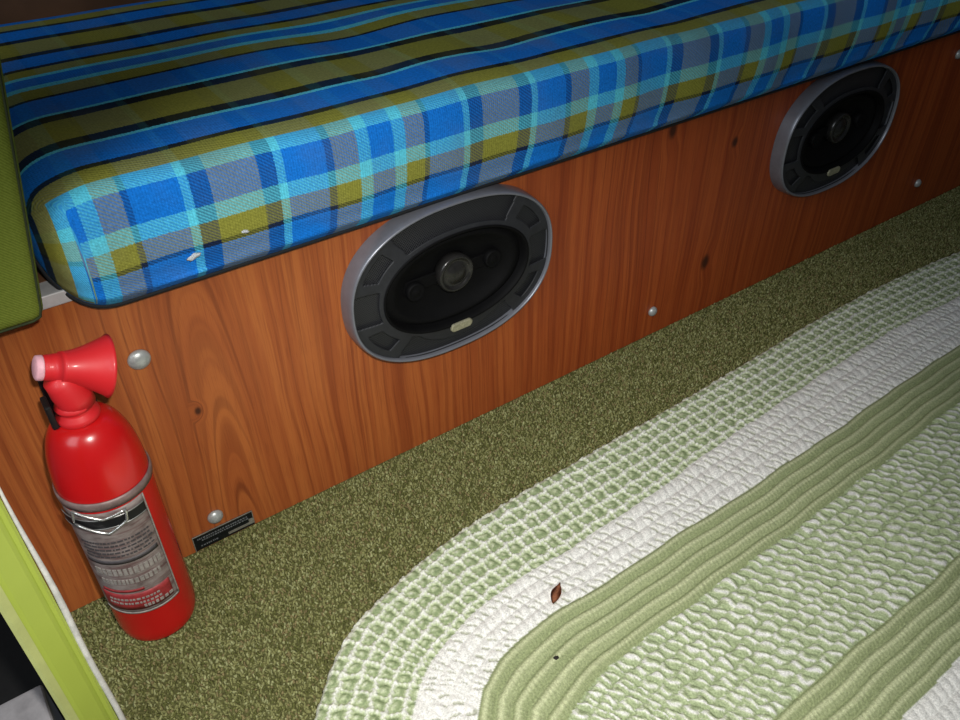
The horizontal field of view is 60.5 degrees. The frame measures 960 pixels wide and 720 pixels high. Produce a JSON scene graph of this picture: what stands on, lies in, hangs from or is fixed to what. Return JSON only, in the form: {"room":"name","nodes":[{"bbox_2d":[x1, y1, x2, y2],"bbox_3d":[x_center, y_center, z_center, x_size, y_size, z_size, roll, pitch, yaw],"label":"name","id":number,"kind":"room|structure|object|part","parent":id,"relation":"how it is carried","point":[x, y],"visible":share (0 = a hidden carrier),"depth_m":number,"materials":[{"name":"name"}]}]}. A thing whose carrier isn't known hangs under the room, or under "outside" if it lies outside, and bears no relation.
{"room":"vehicle interior","nodes":[
{"label":"vehicle interior","id":0,"kind":"room"},
{"bbox_2d":[0,613,64,719],"bbox_3d":[-0.414,0.625,0.487,0.516,0.040,1.100,-24,44,-27],"label":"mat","id":1,"kind":"object","parent":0,"point":[18,675],"visible":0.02,"depth_m":0.84,"materials":[{"name":"black rubber"}]},
{"bbox_2d":[0,685,62,719],"bbox_3d":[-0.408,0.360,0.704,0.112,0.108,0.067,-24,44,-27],"label":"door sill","id":2,"kind":"structure","parent":1,"relation":"on","point":[34,704],"depth_m":0.70,"materials":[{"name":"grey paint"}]},
{"bbox_2d":[0,487,125,719],"bbox_3d":[-0.294,0.123,0.509,0.012,0.720,0.035,23,44,27],"label":"door frame","id":3,"kind":"structure","parent":0,"point":[43,625],"depth_m":0.55,"materials":[{"name":"paint"}]},
{"bbox_2d":[0,0,151,24],"bbox_3d":[-0.013,-0.557,1.179,2.450,0.780,0.020,-24,44,-27],"label":"wall","id":4,"kind":"structure","parent":0,"point":[11,11],"depth_m":0.89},
{"bbox_2d":[70,186,959,719],"bbox_3d":[0.616,0.056,1.002,2.028,0.030,1.540,-24,44,-27],"label":"floor","id":5,"kind":"structure","parent":0,"point":[678,389],"depth_m":0.81,"materials":[{"name":"green carpet"}]},
{"bbox_2d":[0,32,959,611],"bbox_3d":[0.312,-0.328,1.209,2.008,0.322,0.519,-24,44,-27],"label":"bench base","id":6,"kind":"object","parent":5,"relation":"on","point":[247,392],"depth_m":0.86,"materials":[{"name":"orange wood"}]},
{"bbox_2d":[0,59,42,332],"bbox_3d":[-0.460,-0.116,0.440,0.414,0.296,0.115,-24,44,-27],"label":"bolster","id":7,"kind":"object","parent":6,"relation":"on","point":[21,304],"visible":1,"depth_m":0.53,"materials":[{"name":"green fabric"}]},
{"bbox_3d":[-0.320,0.054,0.662,0.034,0.120,0.012,-24,44,-27],"label":"plate","id":8,"kind":"part","parent":6,"relation":"part of","materials":[{"name":"black metal"}]},
{"bbox_3d":[-0.298,0.074,0.637,0.072,0.120,0.088,-24,44,-27],"label":"bracket","id":9,"kind":"part","parent":6,"relation":"part of","materials":[{"name":"red metal"}]},
{"bbox_3d":[-0.255,0.170,0.819,0.062,0.020,0.001,-24,44,-27],"label":"data plate","id":10,"kind":"part","parent":6,"relation":"part of","materials":[{"name":"black metal"}]},
{"bbox_2d":[341,184,552,361],"bbox_3d":[-0.025,-0.083,0.813,0.240,0.170,0.022,-24,44,-27],"label":"speaker","id":11,"kind":"object","parent":6,"relation":"attached to","point":[430,281],"visible":1,"depth_m":0.80},
{"bbox_2d":[0,0,959,308],"bbox_3d":[0.285,-0.487,1.099,1.752,0.112,0.463,-24,44,-27],"label":"seat cushion","id":12,"kind":"object","parent":6,"relation":"on","point":[149,135],"visible":0.99,"depth_m":0.72,"materials":[{"name":"fabric"}]},
{"bbox_2d":[186,253,200,260],"bbox_3d":[-0.214,-0.077,0.615,0.012,0.006,0.003,-24,44,-27],"label":"lint","id":13,"kind":"object","parent":12,"relation":"attached to","point":[193,256],"visible":1,"depth_m":0.61},
{"bbox_2d":[770,60,899,196],"bbox_3d":[0.475,-0.304,1.091,0.240,0.170,0.022,-24,44,-27],"label":"speaker","id":14,"kind":"object","parent":6,"relation":"attached to","point":[831,120],"visible":1,"depth_m":1.08},
{"bbox_2d":[65,186,959,719],"bbox_3d":[0.377,0.013,1.031,1.704,0.005,0.303,-24,44,-27],"label":"carpet","id":15,"kind":"object","parent":5,"relation":"on","point":[900,229],"visible":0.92,"depth_m":0.87,"materials":[{"name":"green carpet"}]},
{"bbox_2d":[32,334,195,640],"bbox_3d":[-0.293,0.113,0.664,0.073,0.300,0.070,-24,44,-27],"label":"fire extinguisher","id":16,"kind":"object","parent":15,"relation":"on","point":[93,453],"visible":1,"depth_m":0.62,"materials":[{"name":"red metal"}]},
{"bbox_2d":[81,526,153,558],"bbox_3d":[-0.287,0.146,0.654,0.051,0.018,0.012,-10,39,-12],"label":"print","id":17,"kind":"object","parent":16,"relation":"on","point":[128,542],"depth_m":0.65},
{"bbox_3d":[-0.289,0.158,0.664,0.054,0.004,0.013,-9,39,-10],"label":"label panel","id":18,"kind":"part","parent":16,"relation":"part of","materials":[{"name":"grey paper"}]},
{"bbox_3d":[-0.296,0.191,0.683,0.034,0.003,0.005,1,38,1],"label":"label panel","id":19,"kind":"part","parent":16,"relation":"part of","materials":[{"name":"red paper"}]},
{"bbox_2d":[95,552,160,584],"bbox_3d":[-0.287,0.173,0.674,0.050,0.019,0.011,-11,39,-13],"label":"print","id":20,"kind":"object","parent":16,"relation":"on","point":[143,568],"depth_m":0.67},
{"bbox_3d":[-0.289,0.196,0.699,0.049,0.021,0.025,-24,44,-27],"label":"label panel","id":21,"kind":"part","parent":16,"relation":"part of","materials":[{"name":"red paper"}]},
{"bbox_2d":[110,589,172,606],"bbox_3d":[-0.286,0.201,0.696,0.049,0.012,0.010,-11,39,-13],"label":"print","id":22,"kind":"object","parent":16,"relation":"on","point":[133,597],"depth_m":0.69},
{"bbox_2d":[314,252,959,719],"bbox_3d":[0.609,0.203,0.773,1.531,0.015,0.866,-24,44,-27],"label":"oval rug","id":23,"kind":"object","parent":5,"relation":"on","point":[781,540],"visible":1,"depth_m":0.78,"materials":[{"name":"green fabric"}]},
{"bbox_2d":[551,582,561,603],"bbox_3d":[0.070,0.212,0.753,0.009,0.005,0.024,11,39,14],"label":"dry leaf","id":24,"kind":"object","parent":23,"relation":"on","point":[556,591],"visible":1,"depth_m":0.75,"materials":[{"name":"brown plant"}]}
]}

